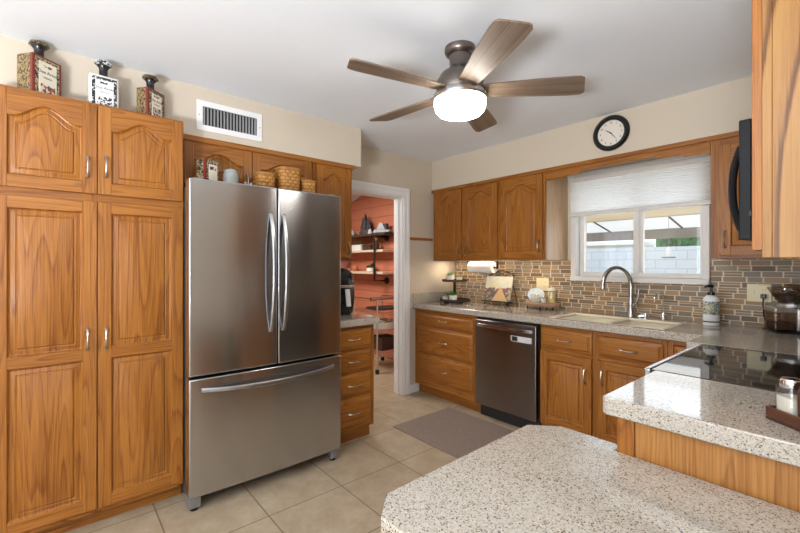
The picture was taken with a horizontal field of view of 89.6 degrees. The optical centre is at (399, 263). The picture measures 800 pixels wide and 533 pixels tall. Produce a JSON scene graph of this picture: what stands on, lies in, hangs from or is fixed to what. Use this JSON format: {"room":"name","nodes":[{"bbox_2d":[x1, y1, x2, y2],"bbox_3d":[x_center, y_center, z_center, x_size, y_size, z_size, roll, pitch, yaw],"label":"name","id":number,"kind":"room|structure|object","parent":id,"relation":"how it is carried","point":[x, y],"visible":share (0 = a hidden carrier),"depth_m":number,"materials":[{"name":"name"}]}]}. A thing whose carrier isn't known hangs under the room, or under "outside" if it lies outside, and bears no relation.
{"room":"kitchen","nodes":[
{"label":"kitchen","id":0,"kind":"room"},
{"bbox_2d":[0,35,360,168],"bbox_3d":[-2.911,-0.947,1.356,6.465,0.310,0.390,0,0,-40],"label":"soffit","id":1,"kind":"structure","parent":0,"point":[283,130],"depth_m":2.52,"materials":[{"name":"paint"}]},
{"bbox_2d":[196,99,261,141],"bbox_3d":[-1.102,-0.928,2.627,0.412,0.188,0.010,0,0,-40],"label":"air vent","id":2,"kind":"object","parent":1,"relation":"attached to","point":[210,117],"visible":1,"depth_m":2.62,"materials":[{"name":"grey metal"}]},
{"bbox_2d":[64,355,544,532],"bbox_3d":[-1.095,1.368,0.595,8.250,0.060,11.100,0,0,-40],"label":"floor","id":3,"kind":"structure","parent":0,"point":[347,493],"depth_m":2.35,"materials":[{"name":"tile"}]},
{"bbox_2d":[0,84,182,532],"bbox_3d":[-1.703,0.263,2.233,0.800,2.150,0.609,0,0,-40],"label":"pantry cabinet","id":4,"kind":"object","parent":3,"relation":"on","point":[91,194],"visible":1,"depth_m":2.00,"materials":[{"name":"brown wood"}]},
{"bbox_2d":[17,39,60,95],"bbox_3d":[-1.771,-0.951,1.979,0.103,0.276,0.134,0,0,12],"label":"decorative bottle","id":5,"kind":"object","parent":4,"relation":"on","point":[35,72],"visible":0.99,"depth_m":1.94,"materials":[{"name":"multicoloured ceramic"}]},
{"bbox_2d":[41,83,54,94],"bbox_3d":[-1.720,-0.848,1.970,0.001,0.046,0.066,0,0,11],"label":"flower","id":6,"kind":"object","parent":5,"relation":"on","point":[47,89],"depth_m":1.97,"materials":[{"name":"paper"}]},
{"bbox_2d":[88,59,118,107],"bbox_3d":[-1.567,-0.940,2.129,0.128,0.255,0.080,0,0,-43],"label":"decorative bottle","id":7,"kind":"object","parent":4,"relation":"on","point":[103,89],"visible":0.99,"depth_m":2.10,"materials":[{"name":"white ceramic"}]},
{"bbox_2d":[97,95,111,106],"bbox_3d":[-1.542,-0.848,2.104,0.062,0.046,0.001,0,0,-43],"label":"flower","id":8,"kind":"object","parent":7,"relation":"on","point":[101,100],"depth_m":2.10,"materials":[{"name":"white paper"}]},
{"bbox_2d":[137,74,163,116],"bbox_3d":[-1.403,-0.934,2.266,0.083,0.243,0.120,0,0,12],"label":"decorative bottle","id":9,"kind":"object","parent":4,"relation":"on","point":[150,101],"visible":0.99,"depth_m":2.23,"materials":[{"name":"red paint"}]},
{"bbox_2d":[153,107,160,116],"bbox_3d":[-1.363,-0.848,2.259,0.001,0.046,0.052,0,0,12],"label":"flower","id":10,"kind":"object","parent":9,"relation":"on","point":[156,112],"depth_m":2.26,"materials":[{"name":"paper"}]},
{"bbox_2d":[181,177,340,510],"bbox_3d":[-0.960,0.434,2.675,0.940,1.808,0.781,0,0,-40],"label":"refrigerator","id":11,"kind":"object","parent":3,"relation":"on","point":[262,264],"visible":0.99,"depth_m":2.36,"materials":[{"name":"silver metal"}]},
{"bbox_2d":[197,158,218,180],"bbox_3d":[-1.162,-0.531,2.438,0.075,0.187,0.100,0,0,22],"label":"tin","id":12,"kind":"object","parent":11,"relation":"on","point":[208,169],"visible":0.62,"depth_m":2.40,"materials":[{"name":"red paint"}]},
{"bbox_2d":[223,168,238,182],"bbox_3d":[-1.060,-0.517,2.526,0.092,0.158,0.092,0,0,-40],"label":"ginger jar","id":13,"kind":"object","parent":11,"relation":"on","point":[229,175],"visible":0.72,"depth_m":2.49,"materials":[{"name":"grey ceramic"}]},
{"bbox_2d":[252,171,275,187],"bbox_3d":[-0.891,-0.513,2.643,0.132,0.150,0.152,0,0,-40],"label":"basket","id":14,"kind":"object","parent":11,"relation":"on","point":[267,179],"visible":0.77,"depth_m":2.59,"materials":[{"name":"wicker"}]},
{"bbox_2d":[273,166,300,190],"bbox_3d":[-0.769,-0.540,2.747,0.164,0.205,0.168,0,0,-40],"label":"basket","id":15,"kind":"object","parent":11,"relation":"on","point":[286,177],"visible":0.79,"depth_m":2.68,"materials":[{"name":"wicker"}]},
{"bbox_2d":[299,180,315,192],"bbox_3d":[-0.651,-0.507,2.820,0.112,0.138,0.128,0,0,-40],"label":"basket","id":16,"kind":"object","parent":11,"relation":"on","point":[305,185],"visible":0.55,"depth_m":2.77,"materials":[{"name":"wicker"}]},
{"bbox_2d":[336,324,373,442],"bbox_3d":[-0.524,0.898,3.204,0.385,0.880,0.653,0,0,-40],"label":"base cabinet","id":17,"kind":"object","parent":3,"relation":"on","point":[357,342],"visible":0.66,"depth_m":3.01,"materials":[{"name":"brown wood"}]},
{"bbox_2d":[341,312,379,327],"bbox_3d":[-0.515,0.433,3.212,0.430,0.050,0.652,0,0,-40],"label":"countertop","id":18,"kind":"structure","parent":17,"relation":"on","point":[353,319],"depth_m":3.01,"materials":[{"name":"stone"}]},
{"bbox_2d":[341,268,354,314],"bbox_3d":[-0.506,0.219,3.264,0.266,0.378,0.344,0,0,-40],"label":"air fryer","id":19,"kind":"object","parent":18,"relation":"on","point":[347,280],"visible":0.47,"depth_m":3.18,"materials":[{"name":"black plastic"}]},
{"bbox_2d":[353,295,393,373],"bbox_3d":[-0.267,0.871,5.231,0.650,0.935,0.552,0,0,-40],"label":"wire cart","id":20,"kind":"object","parent":3,"relation":"on","point":[386,297],"visible":0.34,"depth_m":4.98,"materials":[{"name":"silver metal"}]},
{"bbox_2d":[354,305,393,313],"bbox_3d":[-0.259,0.593,5.237,0.480,0.040,0.510,0,0,-40],"label":"wire shelf","id":21,"kind":"object","parent":20,"relation":"attached to","point":[376,310],"depth_m":5.08,"materials":[{"name":"silver metal"}]},
{"bbox_2d":[366,305,393,309],"bbox_3d":[-0.187,0.563,5.207,0.380,0.018,0.330,0,0,-40],"label":"serving tray","id":22,"kind":"object","parent":20,"relation":"on","point":[381,307],"visible":0.71,"depth_m":5.11,"materials":[{"name":"black metal"}]},
{"bbox_2d":[374,333,393,350],"bbox_3d":[-0.232,1.018,5.260,0.240,0.170,0.300,0,0,-40],"label":"storage bin","id":23,"kind":"object","parent":20,"relation":"on","point":[385,341],"visible":0.7,"depth_m":5.15,"materials":[{"name":"brown wicker"}]},
{"bbox_2d":[374,319,393,329],"bbox_3d":[-0.224,0.777,5.189,0.372,0.090,0.372,0,0,-40],"label":"fruit basket","id":24,"kind":"object","parent":20,"relation":"on","point":[381,326],"visible":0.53,"depth_m":5.04,"materials":[{"name":"white ceramic"}]},
{"bbox_2d":[374,328,393,334],"bbox_3d":[-0.259,0.843,5.237,0.480,0.040,0.510,0,0,-40],"label":"wire shelf","id":25,"kind":"object","parent":20,"relation":"attached to","point":[375,330],"depth_m":4.98,"materials":[{"name":"silver metal"}]},
{"bbox_2d":[374,349,393,357],"bbox_3d":[-0.259,1.123,5.237,0.480,0.040,0.510,0,0,-40],"label":"wire shelf","id":26,"kind":"object","parent":20,"relation":"attached to","point":[376,353],"depth_m":5.01,"materials":[{"name":"silver metal"}]},
{"bbox_2d":[415,309,480,411],"bbox_3d":[0.638,0.900,4.088,0.684,0.876,0.808,0,0,-40],"label":"base cabinet","id":27,"kind":"object","parent":3,"relation":"on","point":[444,341],"visible":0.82,"depth_m":3.86,"materials":[{"name":"brown wood"}]},
{"bbox_2d":[393,407,513,458],"bbox_3d":[0.649,1.333,2.988,0.675,0.008,1.395,0,0,-40],"label":"floor mat","id":28,"kind":"object","parent":3,"relation":"on","point":[456,433],"visible":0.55,"depth_m":3.19,"materials":[{"name":"grey fabric"}]},
{"bbox_2d":[475,316,540,427],"bbox_3d":[1.090,0.904,3.531,0.664,0.868,0.604,0,0,-40],"label":"dishwasher","id":29,"kind":"object","parent":3,"relation":"on","point":[507,352],"visible":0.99,"depth_m":3.30,"materials":[{"name":"silver metal"}]},
{"bbox_2d":[381,425,799,532],"bbox_3d":[0.501,0.954,0.882,0.795,0.768,0.903,0,0,-40],"label":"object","id":30,"kind":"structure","parent":3,"relation":"on","point":[531,478],"depth_m":0.98,"materials":[{"name":"stone"}]},
{"bbox_2d":[540,324,667,443],"bbox_3d":[1.581,0.900,2.977,0.684,0.876,0.848,0,0,-40],"label":"base cabinet","id":31,"kind":"object","parent":3,"relation":"on","point":[575,376],"visible":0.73,"depth_m":2.84,"materials":[{"name":"brown wood"}]},
{"bbox_2d":[668,340,686,356],"bbox_3d":[2.052,0.900,2.212,0.955,0.876,0.925,0,0,-40],"label":"base cabinet","id":32,"kind":"object","parent":3,"relation":"on","point":[674,347],"visible":0.02,"depth_m":2.43,"materials":[{"name":"brown wood"}]},
{"bbox_2d":[412,301,799,355],"bbox_3d":[1.309,0.434,3.079,0.949,0.053,3.215,0,0,-40],"label":"countertop","id":33,"kind":"structure","parent":32,"relation":"on","point":[693,333],"depth_m":2.63,"materials":[{"name":"stone"}]},
{"bbox_2d":[440,279,469,302],"bbox_3d":[0.582,0.286,4.292,0.316,0.244,0.316,0,0,-40],"label":"tiered tray","id":34,"kind":"object","parent":33,"relation":"on","point":[459,299],"visible":0.82,"depth_m":4.20,"materials":[{"name":"black metal"}]},
{"bbox_2d":[446,272,453,279],"bbox_3d":[0.530,0.129,4.254,0.130,0.098,0.086,0,0,-40],"label":"potted plant","id":35,"kind":"object","parent":34,"relation":"on","point":[450,276],"visible":0.9,"depth_m":4.22,"materials":[{"name":"green plant"}]},
{"bbox_2d":[447,290,458,299],"bbox_3d":[0.554,0.322,4.210,0.171,0.123,0.163,0,0,-40],"label":"potted plant","id":36,"kind":"object","parent":34,"relation":"on","point":[451,296],"visible":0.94,"depth_m":4.18,"materials":[{"name":"green plant"}]},
{"bbox_2d":[442,279,466,281],"bbox_3d":[0.582,0.177,4.292,0.270,0.026,0.270,0,0,-40],"label":"tray","id":37,"kind":"object","parent":34,"relation":"on","point":[444,280],"depth_m":4.18,"materials":[{"name":"brown wood"}]},
{"bbox_2d":[440,297,469,301],"bbox_3d":[0.582,0.383,4.292,0.316,0.026,0.316,0,0,-40],"label":"tray","id":38,"kind":"object","parent":34,"relation":"on","point":[459,299],"depth_m":4.18,"materials":[{"name":"brown wood"}]},
{"bbox_2d":[481,270,517,305],"bbox_3d":[0.985,0.234,3.957,0.308,0.342,0.206,0,0,44],"label":"book stand","id":39,"kind":"object","parent":33,"relation":"on","point":[500,270],"visible":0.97,"depth_m":3.93,"materials":[{"name":"black metal"}]},
{"bbox_2d":[483,276,513,301],"bbox_3d":[0.961,0.245,3.932,0.284,0.242,0.091,0,0,44],"label":"cookbook","id":40,"kind":"object","parent":39,"relation":"on","point":[497,288],"visible":0.97,"depth_m":3.92,"materials":[{"name":"paper"}]},
{"bbox_2d":[524,301,559,310],"bbox_3d":[1.276,0.378,3.622,0.217,0.060,0.334,0,0,-40],"label":"tray","id":41,"kind":"object","parent":33,"relation":"on","point":[546,305],"visible":0.91,"depth_m":3.53,"materials":[{"name":"brown wood"}]},
{"bbox_2d":[531,297,539,301],"bbox_3d":[1.215,0.310,3.616,0.060,0.075,0.070,0,0,-40],"label":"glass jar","id":42,"kind":"object","parent":41,"relation":"on","point":[533,299],"visible":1,"depth_m":3.60,"materials":[{"name":"white"}]},
{"bbox_2d":[528,288,543,299],"bbox_3d":[1.254,0.283,3.714,0.030,0.125,0.172,0,0,-40],"label":"plate","id":43,"kind":"object","parent":41,"relation":"on","point":[534,292],"visible":0.78,"depth_m":3.72,"materials":[{"name":"white ceramic"}]},
{"bbox_2d":[548,287,555,302],"bbox_3d":[1.341,0.279,3.559,0.076,0.138,0.076,0,0,-40],"label":"jar","id":44,"kind":"object","parent":41,"relation":"on","point":[551,295],"visible":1,"depth_m":3.53,"materials":[{"name":"clear glass"}]},
{"bbox_2d":[552,313,683,347],"bbox_3d":[1.549,0.507,2.932,0.423,0.198,0.773,0,0,-40],"label":"sink","id":45,"kind":"object","parent":33,"relation":"in","point":[663,325],"visible":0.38,"depth_m":2.97,"materials":[{"name":"beige stone"}]},
{"bbox_2d":[600,265,639,316],"bbox_3d":[1.669,0.209,3.094,0.299,0.398,0.098,0,0,-2],"label":"faucet","id":46,"kind":"object","parent":33,"relation":"on","point":[631,303],"visible":1,"depth_m":3.09,"materials":[{"name":"silver metal"}]},
{"bbox_2d":[637,312,652,318],"bbox_3d":[1.851,0.387,3.035,0.090,0.046,0.090,0,0,-5],"label":"air gap cap","id":47,"kind":"object","parent":33,"relation":"on","point":[645,315],"visible":1,"depth_m":3.02,"materials":[{"name":"silver metal"}]},
{"bbox_2d":[654,292,671,319],"bbox_3d":[1.915,0.308,2.953,0.116,0.200,0.068,0,0,14],"label":"tap","id":48,"kind":"object","parent":33,"relation":"on","point":[663,314],"visible":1,"depth_m":2.95,"materials":[{"name":"silver metal"}]},
{"bbox_2d":[703,284,719,325],"bbox_3d":[2.075,0.273,2.687,0.095,0.270,0.067,0,0,15],"label":"soap bottle","id":49,"kind":"object","parent":33,"relation":"on","point":[711,302],"visible":1,"depth_m":2.66,"materials":[{"name":"white ceramic"}]},
{"bbox_2d":[760,294,766,320],"bbox_3d":[2.348,0.300,2.546,0.037,0.211,0.105,0,0,-40],"label":"power cord","id":50,"kind":"object","parent":33,"relation":"on","point":[762,296],"visible":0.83,"depth_m":2.57,"materials":[{"name":"black plastic"}]},
{"bbox_2d":[762,293,799,334],"bbox_3d":[2.334,0.266,2.393,0.236,0.285,0.236,0,0,22],"label":"coffee grinder","id":51,"kind":"object","parent":33,"relation":"on","point":[788,304],"visible":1,"depth_m":2.36,"materials":[{"name":"black plastic"}]},
{"bbox_2d":[617,417,799,512],"bbox_3d":[1.031,0.899,1.139,0.445,0.877,0.616,0,0,-40],"label":"base cabinet","id":52,"kind":"object","parent":3,"relation":"on","point":[765,479],"visible":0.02,"depth_m":1.05,"materials":[{"name":"brown wood"}]},
{"bbox_2d":[603,371,799,466],"bbox_3d":[1.009,0.434,1.145,0.471,0.052,0.653,0,0,-40],"label":"countertop","id":53,"kind":"structure","parent":52,"relation":"on","point":[732,416],"depth_m":1.14,"materials":[{"name":"stone"}]},
{"bbox_2d":[766,388,799,431],"bbox_3d":[1.003,0.347,0.986,0.073,0.123,0.159,0,0,-2],"label":"caddy","id":54,"kind":"object","parent":53,"relation":"on","point":[774,414],"visible":0.76,"depth_m":1.01,"materials":[{"name":"brown wood"}]},
{"bbox_2d":[766,405,799,431],"bbox_3d":[1.003,0.390,0.986,0.072,0.035,0.159,0,0,-2],"label":"tray","id":55,"kind":"object","parent":54,"relation":"on","point":[786,419],"depth_m":1.02,"materials":[{"name":"brown wood"}]},
{"bbox_2d":[777,377,799,415],"bbox_3d":[1.002,0.345,1.030,0.055,0.106,0.055,0,0,-2],"label":"shaker","id":56,"kind":"object","parent":54,"relation":"in","point":[787,403],"visible":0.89,"depth_m":1.02,"materials":[{"name":"clear glass"}]},
{"bbox_2d":[644,343,799,394],"bbox_3d":[1.447,0.863,1.589,0.757,0.911,0.733,0,0,-40],"label":"range","id":57,"kind":"object","parent":3,"relation":"on","point":[763,370],"visible":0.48,"depth_m":1.62,"materials":[{"name":"black glass"}]},
{"bbox_2d":[352,194,360,201],"bbox_3d":[-2.708,-0.847,5.350,4.338,0.509,1.759,0,0,-40],"label":"ceiling","id":58,"kind":"structure","parent":0,"point":[354,196],"depth_m":6.23,"materials":[{"name":"paint"}]},
{"bbox_2d":[341,195,393,359],"bbox_3d":[-0.455,0.118,6.133,0.110,2.440,3.480,0,0,-40],"label":"wall","id":59,"kind":"structure","parent":0,"point":[378,210],"depth_m":5.97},
{"bbox_2d":[350,271,393,273],"bbox_3d":[-0.655,0.129,6.128,0.200,0.032,1.530,0,0,-40],"label":"wall shelf","id":60,"kind":"object","parent":59,"relation":"attached to","point":[354,272],"visible":0.54,"depth_m":5.75,"materials":[{"name":"beige wood"}]},
{"bbox_2d":[352,265,357,270],"bbox_3d":[-0.684,0.065,6.149,0.090,0.095,0.090,0,0,-40],"label":"jar","id":61,"kind":"object","parent":60,"relation":"on","point":[355,267],"visible":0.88,"depth_m":6.12,"materials":[{"name":"ceramic"}]},
{"bbox_2d":[365,263,376,271],"bbox_3d":[-0.429,0.050,5.856,0.168,0.126,0.158,0,0,-21],"label":"potted plant","id":62,"kind":"object","parent":60,"relation":"on","point":[369,268],"visible":0.78,"depth_m":5.80,"materials":[{"name":"green plant"}]},
{"bbox_2d":[352,232,393,238],"bbox_3d":[-0.642,-0.411,6.112,0.200,0.032,1.570,0,0,-40],"label":"wall shelf","id":63,"kind":"object","parent":59,"relation":"attached to","point":[382,233],"visible":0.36,"depth_m":5.67,"materials":[{"name":"brown wood"}]},
{"bbox_2d":[359,214,372,234],"bbox_3d":[-0.505,-0.590,5.953,0.138,0.325,0.280,0,0,-40],"label":"model","id":64,"kind":"object","parent":63,"relation":"on","point":[365,225],"visible":0.84,"depth_m":5.90},
{"bbox_2d":[373,223,391,232],"bbox_3d":[-0.236,-0.502,5.637,0.310,0.150,0.100,0,0,42],"label":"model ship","id":65,"kind":"object","parent":63,"relation":"on","point":[382,227],"visible":0.82,"depth_m":5.61,"materials":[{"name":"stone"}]},
{"bbox_2d":[352,249,393,252],"bbox_3d":[-0.655,-0.181,6.128,0.200,0.032,1.530,0,0,-40],"label":"wall shelf","id":66,"kind":"object","parent":59,"relation":"attached to","point":[379,250],"visible":0.51,"depth_m":5.71,"materials":[{"name":"beige wood"}]},
{"bbox_2d":[352,240,363,250],"bbox_3d":[-0.623,-0.280,6.083,0.099,0.165,0.240,0,0,-40],"label":"planter box","id":67,"kind":"object","parent":66,"relation":"on","point":[354,247],"visible":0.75,"depth_m":6.04,"materials":[{"name":"white ceramic"}]},
{"bbox_2d":[362,245,372,249],"bbox_3d":[-0.452,-0.236,5.874,0.108,0.078,0.208,0,0,-40],"label":"storage box","id":68,"kind":"object","parent":66,"relation":"on","point":[364,247],"visible":0.63,"depth_m":5.82,"materials":[{"name":"brown wicker"}]},
{"bbox_2d":[372,237,379,249],"bbox_3d":[-0.343,-0.292,5.730,0.102,0.190,0.104,0,0,-40],"label":"figurine","id":69,"kind":"object","parent":66,"relation":"on","point":[376,238],"visible":0.62,"depth_m":5.70,"materials":[{"name":"yellow paint"}]},
{"bbox_2d":[373,236,388,283],"bbox_3d":[-0.276,-0.068,5.650,0.240,0.712,0.100,0,0,-40],"label":"bracket","id":70,"kind":"object","parent":59,"relation":"attached to","point":[386,280],"visible":0.89,"depth_m":5.57,"materials":[{"name":"black metal"}]},
{"bbox_2d":[0,0,751,161],"bbox_3d":[-1.095,-1.152,0.595,8.250,0.100,11.100,0,0,-40],"label":"ceiling","id":71,"kind":"structure","parent":0,"point":[292,55],"depth_m":2.03,"materials":[{"name":"paint"}]},
{"bbox_2d":[347,18,584,131],"bbox_3d":[0.271,-0.928,2.061,1.182,0.347,1.181,0,0,-40],"label":"ceiling fan","id":72,"kind":"object","parent":71,"relation":"hanging from","point":[461,94],"visible":1,"depth_m":1.96,"materials":[{"name":"brown wood"}]},
{"bbox_2d":[352,146,454,383],"bbox_3d":[-2.395,0.118,2.128,8.250,2.440,0.120,0,0,-40],"label":"wall","id":73,"kind":"structure","parent":0,"point":[427,274],"depth_m":4.21,"materials":[{"name":"paint"}]},
{"bbox_2d":[183,140,312,187],"bbox_3d":[-1.104,-0.636,2.867,0.905,0.308,0.416,0,0,-40],"label":"upper cabinet","id":74,"kind":"object","parent":73,"relation":"attached to","point":[246,163],"visible":0.38,"depth_m":2.67,"materials":[{"name":"brown wood"}]},
{"bbox_2d":[183,133,353,169],"bbox_3d":[-0.858,-0.774,2.848,1.265,0.035,0.026,0,0,-40],"label":"trim","id":75,"kind":"structure","parent":74,"relation":"attached to","point":[185,136],"depth_m":2.76,"materials":[{"name":"brown wood"}]},
{"bbox_2d":[313,163,351,259],"bbox_3d":[-0.624,-0.412,3.275,0.345,0.756,0.416,0,0,-40],"label":"upper cabinet","id":76,"kind":"object","parent":73,"relation":"attached to","point":[332,180],"visible":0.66,"depth_m":3.19,"materials":[{"name":"brown wood"}]},
{"bbox_2d":[352,180,409,394],"bbox_3d":[-0.277,0.293,3.940,0.825,2.090,0.152,0,0,-40],"label":"trim","id":77,"kind":"structure","parent":73,"relation":"attached to","point":[398,200],"depth_m":4.13,"materials":[{"name":"white wood"}]},
{"bbox_2d":[410,383,418,392],"bbox_3d":[0.145,1.293,4.195,0.142,0.090,0.014,0,0,-40],"label":"baseboard","id":78,"kind":"structure","parent":73,"relation":"attached to","point":[414,387],"depth_m":4.19,"materials":[{"name":"white wood"}]},
{"bbox_2d":[410,237,432,240],"bbox_3d":[0.221,-0.261,4.260,0.342,0.027,0.012,0,0,-40],"label":"trim","id":79,"kind":"structure","parent":73,"relation":"attached to","point":[411,238],"depth_m":4.27,"materials":[{"name":"brown wood"}]},
{"bbox_2d":[412,291,450,302],"bbox_3d":[0.384,0.358,4.391,0.661,0.100,0.021,0,0,-40],"label":"backsplash","id":80,"kind":"structure","parent":73,"relation":"attached to","point":[429,296],"depth_m":4.31,"materials":[{"name":"stone"}]},
{"bbox_2d":[432,76,751,190],"bbox_3d":[1.534,-0.947,3.270,0.380,0.310,3.220,0,0,-40],"label":"soffit","id":81,"kind":"structure","parent":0,"point":[717,109],"depth_m":2.97,"materials":[{"name":"paint"}]},
{"bbox_2d":[593,115,629,150],"bbox_3d":[1.540,-0.957,2.948,0.026,0.258,0.258,0,0,-40],"label":"wall clock","id":82,"kind":"object","parent":81,"relation":"attached to","point":[612,131],"visible":1,"depth_m":2.94,"materials":[{"name":"black plastic"}]},
{"bbox_2d":[546,141,710,180],"bbox_3d":[1.579,-0.739,2.938,0.019,0.102,1.110,0,0,-40],"label":"valance board","id":83,"kind":"object","parent":81,"relation":"attached to","point":[703,148],"visible":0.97,"depth_m":2.80,"materials":[{"name":"brown wood"}]},
{"bbox_2d":[458,156,766,326],"bbox_3d":[1.794,0.118,3.412,0.200,2.440,3.340,0,0,-40],"label":"wall","id":84,"kind":"structure","parent":0,"point":[569,177],"depth_m":3.58,"materials":[{"name":"beige paint"}]},
{"bbox_2d":[434,181,498,260],"bbox_3d":[0.763,-0.412,4.138,0.430,0.756,0.850,0,0,-40],"label":"upper cabinet","id":85,"kind":"object","parent":84,"relation":"attached to","point":[466,219],"visible":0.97,"depth_m":3.97,"materials":[{"name":"brown wood"}]},
{"bbox_2d":[431,131,738,192],"bbox_3d":[1.275,-0.777,3.271,0.012,0.030,2.877,0,0,-40],"label":"trim","id":86,"kind":"structure","parent":85,"relation":"attached to","point":[735,133],"depth_m":2.97,"materials":[{"name":"brown wood"}]},
{"bbox_2d":[499,172,567,259],"bbox_3d":[1.187,-0.412,3.638,0.430,0.756,0.459,0,0,-40],"label":"upper cabinet","id":87,"kind":"object","parent":84,"relation":"attached to","point":[533,210],"visible":0.97,"depth_m":3.49,"materials":[{"name":"brown wood"}]},
{"bbox_2d":[455,258,799,326],"bbox_3d":[1.671,0.187,3.394,0.010,0.442,3.208,0,0,-40],"label":"backsplash","id":88,"kind":"structure","parent":84,"relation":"attached to","point":[730,278],"depth_m":3.04,"materials":[{"name":"tile"}]},
{"bbox_2d":[536,278,548,290],"bbox_3d":[1.333,0.191,3.775,0.013,0.116,0.125,0,0,-40],"label":"outlet plate","id":89,"kind":"object","parent":88,"relation":"attached to","point":[542,283],"visible":0.89,"depth_m":3.77,"materials":[{"name":"beige plastic"}]},
{"bbox_2d":[747,284,770,301],"bbox_3d":[2.322,0.188,2.608,0.013,0.116,0.120,0,0,-40],"label":"outlet plate","id":90,"kind":"object","parent":88,"relation":"attached to","point":[754,291],"visible":0.99,"depth_m":2.61,"materials":[{"name":"beige plastic"}]},
{"bbox_2d":[570,154,710,284],"bbox_3d":[1.884,-0.312,3.221,0.190,0.920,0.992,0,0,-40],"label":"window","id":91,"kind":"structure","parent":84,"relation":"in","point":[578,224],"depth_m":3.18,"materials":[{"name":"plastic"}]},
{"bbox_2d":[569,155,710,216],"bbox_3d":[1.817,-0.575,3.143,0.048,0.335,1.010,0,0,-40],"label":"window shade","id":92,"kind":"object","parent":91,"relation":"attached to","point":[687,182],"visible":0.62,"depth_m":3.07,"materials":[{"name":"fabric"}]},
{"bbox_2d":[711,136,761,258],"bbox_3d":[2.196,-0.412,2.448,0.430,0.756,0.430,0,0,-40],"label":"upper cabinet","id":93,"kind":"object","parent":84,"relation":"attached to","point":[725,242],"visible":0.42,"depth_m":2.44,"materials":[{"name":"brown wood"}]},
{"bbox_3d":[1.615,0.118,1.149,3.000,2.440,0.120,0,0,-40],"label":"wall","id":94,"kind":"structure","parent":0,"visible":0},
{"bbox_2d":[728,118,751,241],"bbox_3d":[1.550,-0.282,1.466,0.748,0.410,0.443,0,0,-40],"label":"microwave","id":95,"kind":"object","parent":94,"relation":"attached to","point":[742,158],"visible":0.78,"depth_m":1.36,"materials":[{"name":"black metal"}]},
{"bbox_2d":[749,0,799,258],"bbox_3d":[1.134,-0.403,1.046,0.418,0.775,0.339,0,0,-40],"label":"upper cabinet","id":96,"kind":"object","parent":94,"relation":"attached to","point":[775,213],"visible":1,"depth_m":0.98,"materials":[{"name":"brown wood"}]},
{"label":"outside","id":97,"kind":"structure","parent":0,"visible":0},
{"bbox_2d":[587,241,655,248],"bbox_3d":[5.396,0.428,12.229,1.400,2.020,3.950,0,0,-40],"label":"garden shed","id":98,"kind":"object","parent":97,"point":[629,244],"visible":0.11,"depth_m":10.86,"materials":[{"name":"white metal"}]},
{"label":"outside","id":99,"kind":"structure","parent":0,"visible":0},
{"bbox_3d":[3.440,1.398,6.998,6.950,0.080,18.000,0,0,-40],"label":"ground","id":100,"kind":"structure","parent":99,"visible":0},
{"bbox_2d":[587,246,699,273],"bbox_3d":[5.197,0.523,10.454,0.200,1.830,15.000,0,0,-40],"label":"wall","id":101,"kind":"structure","parent":100,"relation":"on","point":[687,260],"depth_m":9.45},
{"bbox_2d":[587,214,699,241],"bbox_3d":[4.107,0.173,7.891,1.622,2.370,9.500,0,0,-40],"label":"canopy","id":102,"kind":"object","parent":100,"relation":"on","point":[685,226],"visible":0.23,"depth_m":7.89,"materials":[{"name":"white fabric"}]},
{"bbox_2d":[587,206,699,222],"bbox_3d":[3.687,0.303,6.552,0.150,2.610,11.000,0,0,-40],"label":"patio cover","id":103,"kind":"object","parent":100,"relation":"on","point":[693,210],"visible":0.09,"depth_m":6.22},
{"bbox_2d":[661,216,675,257],"bbox_3d":[4.065,-0.405,6.099,0.190,0.635,0.190,0,0,-40],"label":"bird feeder","id":104,"kind":"object","parent":103,"relation":"hanging from","point":[668,251],"visible":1,"depth_m":6.08,"materials":[{"name":"white plastic"}]},
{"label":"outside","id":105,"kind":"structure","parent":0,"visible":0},
{"bbox_2d":[656,237,699,246],"bbox_3d":[7.421,-0.411,8.921,1.005,1.698,3.121,0,0,-40],"label":"hedge","id":106,"kind":"object","parent":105,"point":[694,241],"visible":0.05,"depth_m":9.45,"materials":[{"name":"green plant"}]},
{"bbox_3d":[0.837,0.010,4.108,0.024,0.085,0.382,0,0,-40],"label":"paper towel holder","id":107,"kind":"object","parent":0,"visible":0},
{"bbox_2d":[467,262,496,272],"bbox_3d":[0.837,0.037,4.108,0.112,0.112,0.300,0,0,-40],"label":"paper towel roll","id":108,"kind":"object","parent":107,"relation":"hanging from","point":[472,267],"visible":0.96,"depth_m":4.05,"materials":[{"name":"white paper"}]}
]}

